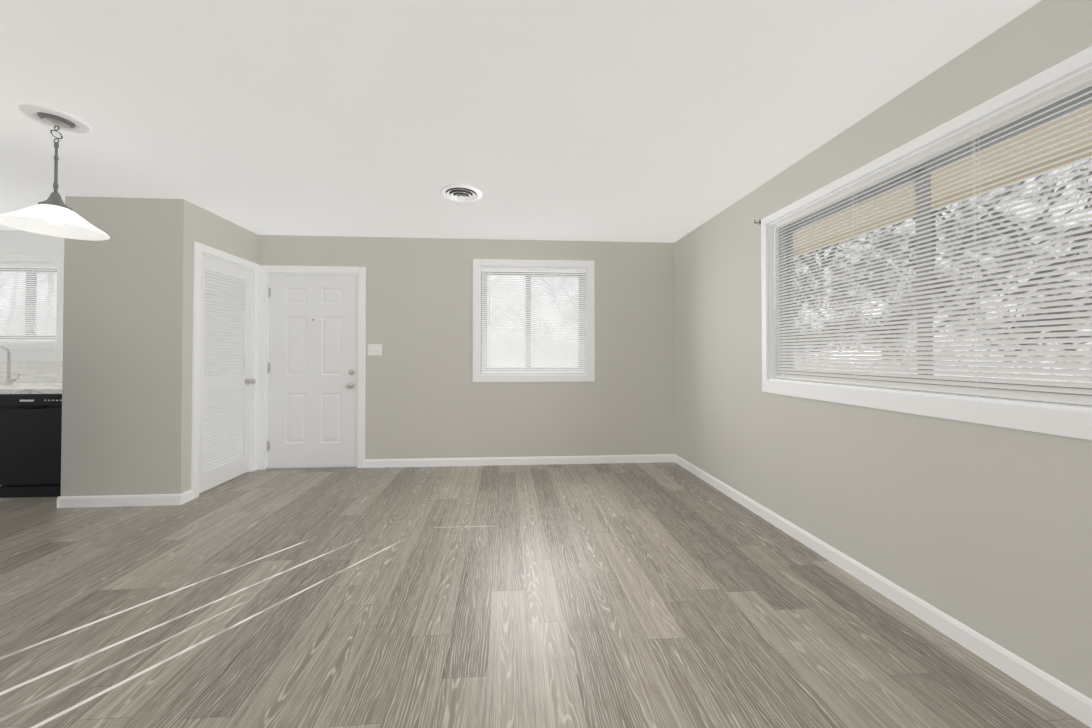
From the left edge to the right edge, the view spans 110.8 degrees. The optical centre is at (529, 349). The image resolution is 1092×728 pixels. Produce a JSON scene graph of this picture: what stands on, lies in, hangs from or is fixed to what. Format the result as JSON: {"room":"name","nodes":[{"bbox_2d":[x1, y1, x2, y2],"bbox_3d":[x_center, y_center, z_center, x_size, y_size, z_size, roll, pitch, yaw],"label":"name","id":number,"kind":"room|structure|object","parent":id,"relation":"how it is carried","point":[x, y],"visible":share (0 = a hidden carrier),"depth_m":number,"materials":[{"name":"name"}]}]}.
{"room":"empty living room","nodes":[
{"label":"empty living room","id":0,"kind":"room"},
{"bbox_2d":[61,196,168,495],"bbox_3d":[-3.272,0.012,3.038,0.777,2.440,0.120,0,-1,-4],"label":"wall","id":1,"kind":"structure","parent":0,"point":[114,376],"depth_m":2.98,"materials":[{"name":"beige paint"}]},
{"bbox_2d":[57,494,181,507],"bbox_3d":[-3.216,1.190,3.021,0.913,0.085,0.133,0,-1,-4],"label":"baseboard","id":2,"kind":"structure","parent":1,"relation":"attached to","point":[116,500],"depth_m":2.96,"materials":[{"name":"white paint"}]},
{"bbox_2d":[166,199,257,493],"bbox_3d":[-2.854,0.017,3.459,0.110,2.440,0.908,0,-1,-4],"label":"wall","id":3,"kind":"structure","parent":0,"point":[190,223],"depth_m":3.02,"materials":[{"name":"beige paint"}]},
{"bbox_2d":[179,490,191,504],"bbox_3d":[-2.767,1.190,3.039,0.013,0.085,0.114,0,-1,-4],"label":"baseboard","id":4,"kind":"structure","parent":3,"relation":"attached to","point":[186,496],"depth_m":3.03,"materials":[{"name":"white paint"}]},
{"bbox_2d":[191,241,258,499],"bbox_3d":[-2.847,0.174,3.505,0.128,2.128,0.812,0,-1,-4],"label":"door frame","id":5,"kind":"structure","parent":3,"relation":"attached to","point":[200,249],"depth_m":3.17,"materials":[{"name":"white paint"}]},
{"bbox_2d":[199,254,255,493],"bbox_3d":[-2.793,0.207,3.503,0.111,2.038,0.665,0,-1,-4],"label":"closet door","id":6,"kind":"structure","parent":3,"relation":"in","point":[225,380],"depth_m":3.49,"materials":[{"name":"white paint"}]},
{"bbox_2d":[0,230,674,458],"bbox_3d":[-2.142,0.024,4.029,7.813,2.440,0.140,0,-1,-4],"label":"wall","id":7,"kind":"structure","parent":0,"point":[426,396],"depth_m":4.05,"materials":[{"name":"beige paint"}]},
{"bbox_2d":[0,256,63,348],"bbox_3d":[-5.131,-0.470,3.835,0.880,0.933,0.154,0,-1,-4],"label":"window","id":8,"kind":"structure","parent":7,"relation":"in","point":[58,261],"depth_m":3.78,"materials":[{"name":"white paint"}]},
{"bbox_2d":[0,264,56,341],"bbox_3d":[-5.130,-0.470,3.810,0.728,0.786,0.042,0,-1,-4],"label":"window blind","id":9,"kind":"object","parent":8,"relation":"attached to","point":[45,326],"visible":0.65,"depth_m":3.82,"materials":[{"name":"white plastic"}]},
{"bbox_2d":[257,265,365,469],"bbox_3d":[-2.272,0.185,4.009,1.082,2.117,0.158,0,-1,-4],"label":"door frame","id":10,"kind":"structure","parent":7,"relation":"attached to","point":[265,271],"depth_m":3.93,"materials":[{"name":"white paint"}]},
{"bbox_2d":[267,274,357,467],"bbox_3d":[-2.273,0.221,3.948,0.923,2.021,0.120,0,-1,-4],"label":"front door","id":11,"kind":"structure","parent":7,"relation":"in","point":[312,366],"depth_m":3.96,"materials":[{"name":"white paint"}]},
{"bbox_2d":[368,344,381,355],"bbox_3d":[-1.633,0.004,3.984,0.146,0.120,0.012,0,-1,-4],"label":"switch plate","id":12,"kind":"object","parent":7,"relation":"attached to","point":[374,349],"visible":1,"depth_m":3.98,"materials":[{"name":"white plastic"}]},
{"bbox_2d":[365,454,674,467],"bbox_3d":[-0.059,1.202,4.069,3.369,0.085,0.013,0,-1,-4],"label":"baseboard","id":13,"kind":"structure","parent":7,"relation":"attached to","point":[479,461],"depth_m":4.06,"materials":[{"name":"white paint"}]},
{"bbox_2d":[473,259,594,381],"bbox_3d":[0.051,-0.311,4.159,1.326,1.325,0.154,0,-1,-4],"label":"window","id":14,"kind":"structure","parent":7,"relation":"in","point":[588,375],"depth_m":4.11,"materials":[{"name":"white paint"}]},
{"bbox_2d":[481,268,585,373],"bbox_3d":[0.053,-0.313,4.133,1.150,1.152,0.042,0,-1,-4],"label":"window blind","id":15,"kind":"object","parent":14,"relation":"attached to","point":[499,347],"visible":0.92,"depth_m":4.14,"materials":[{"name":"white plastic"}]},
{"bbox_2d":[0,0,1040,242],"bbox_3d":[-1.953,-1.292,1.041,7.813,0.120,6.158,0,-1,-4],"label":"ceiling","id":16,"kind":"structure","parent":0,"point":[622,120],"depth_m":1.85,"materials":[{"name":"paint"}]},
{"bbox_2d":[0,104,109,240],"bbox_3d":[-2.496,-0.926,1.988,0.388,0.589,0.388,0,-1,-4],"label":"pendant lamp","id":17,"kind":"object","parent":16,"relation":"hanging from","point":[54,214],"visible":1,"depth_m":1.97,"materials":[{"name":"white glass"}]},
{"bbox_2d":[440,184,481,201],"bbox_3d":[-0.526,-1.189,2.918,0.320,0.040,0.320,0,-1,-4],"label":"ceiling vent","id":18,"kind":"object","parent":16,"relation":"in","point":[459,193],"visible":1,"depth_m":2.89,"materials":[{"name":"white metal"}]},
{"bbox_2d":[0,462,1089,727],"bbox_3d":[-1.953,1.268,1.010,7.813,0.120,6.158,0,-1,-4],"label":"floor","id":19,"kind":"structure","parent":0,"point":[666,594],"depth_m":1.72,"materials":[{"name":"wood"}]},
{"bbox_2d":[0,394,61,497],"bbox_3d":[-4.155,0.806,3.430,0.600,0.862,0.628,0,-1,-4],"label":"dishwasher","id":20,"kind":"object","parent":19,"relation":"on","point":[30,441],"visible":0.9,"depth_m":3.12,"materials":[{"name":"black metal"}]},
{"bbox_2d":[0,361,62,393],"bbox_3d":[-4.782,0.675,3.431,2.182,1.125,0.700,0,-1,-4],"label":"countertop","id":21,"kind":"structure","parent":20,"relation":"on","point":[40,377],"depth_m":3.76,"materials":[{"name":"white stone"}]},
{"bbox_2d":[0,345,19,384],"bbox_3d":[-5.005,0.144,3.585,0.277,0.377,0.079,0,-1,-4],"label":"kitchen faucet","id":22,"kind":"object","parent":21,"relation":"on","point":[9,380],"visible":1,"depth_m":3.59,"materials":[{"name":"grey metal"}]},
{"bbox_2d":[674,0,1091,699],"bbox_3d":[1.881,-0.010,1.196,0.140,2.440,6.018,0,-1,-4],"label":"wall","id":23,"kind":"structure","parent":0,"point":[982,530],"depth_m":1.76,"materials":[{"name":"beige paint"}]},
{"bbox_2d":[675,454,1091,727],"bbox_3d":[1.800,1.168,1.247,0.013,0.085,5.878,0,-1,-4],"label":"baseboard","id":24,"kind":"structure","parent":23,"relation":"attached to","point":[1077,705],"depth_m":1.64,"materials":[{"name":"white paint"}]},
{"bbox_2d":[761,46,1091,440],"bbox_3d":[1.832,-0.332,1.789,0.154,1.259,1.934,0,-1,-4],"label":"window","id":25,"kind":"structure","parent":23,"relation":"in","point":[1051,419],"depth_m":1.70,"materials":[{"name":"white paint"}]},
{"bbox_2d":[773,73,1091,405],"bbox_3d":[1.806,-0.353,1.788,0.042,1.087,1.798,0,-1,-4],"label":"window blind","id":26,"kind":"object","parent":25,"relation":"attached to","point":[1076,86],"visible":1,"depth_m":1.59,"materials":[{"name":"white plastic"}]},
{"label":"outside","id":27,"kind":"structure","parent":0,"visible":0},
{"bbox_2d":[0,272,578,366],"bbox_3d":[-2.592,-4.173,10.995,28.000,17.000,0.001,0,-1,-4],"label":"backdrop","id":28,"kind":"structure","parent":27,"point":[487,309],"depth_m":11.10,"materials":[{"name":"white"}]},
{"bbox_2d":[793,158,1091,382],"bbox_3d":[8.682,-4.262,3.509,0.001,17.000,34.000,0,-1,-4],"label":"trees","id":29,"kind":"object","parent":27,"point":[1026,222],"depth_m":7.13,"materials":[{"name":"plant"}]},
{"bbox_2d":[793,106,1091,255],"bbox_3d":[2.584,-1.188,1.325,1.275,0.200,11.878,0,-1,-4],"label":"soffit","id":30,"kind":"structure","parent":27,"point":[1004,161],"depth_m":2.43,"materials":[{"name":"beige"}]}
]}

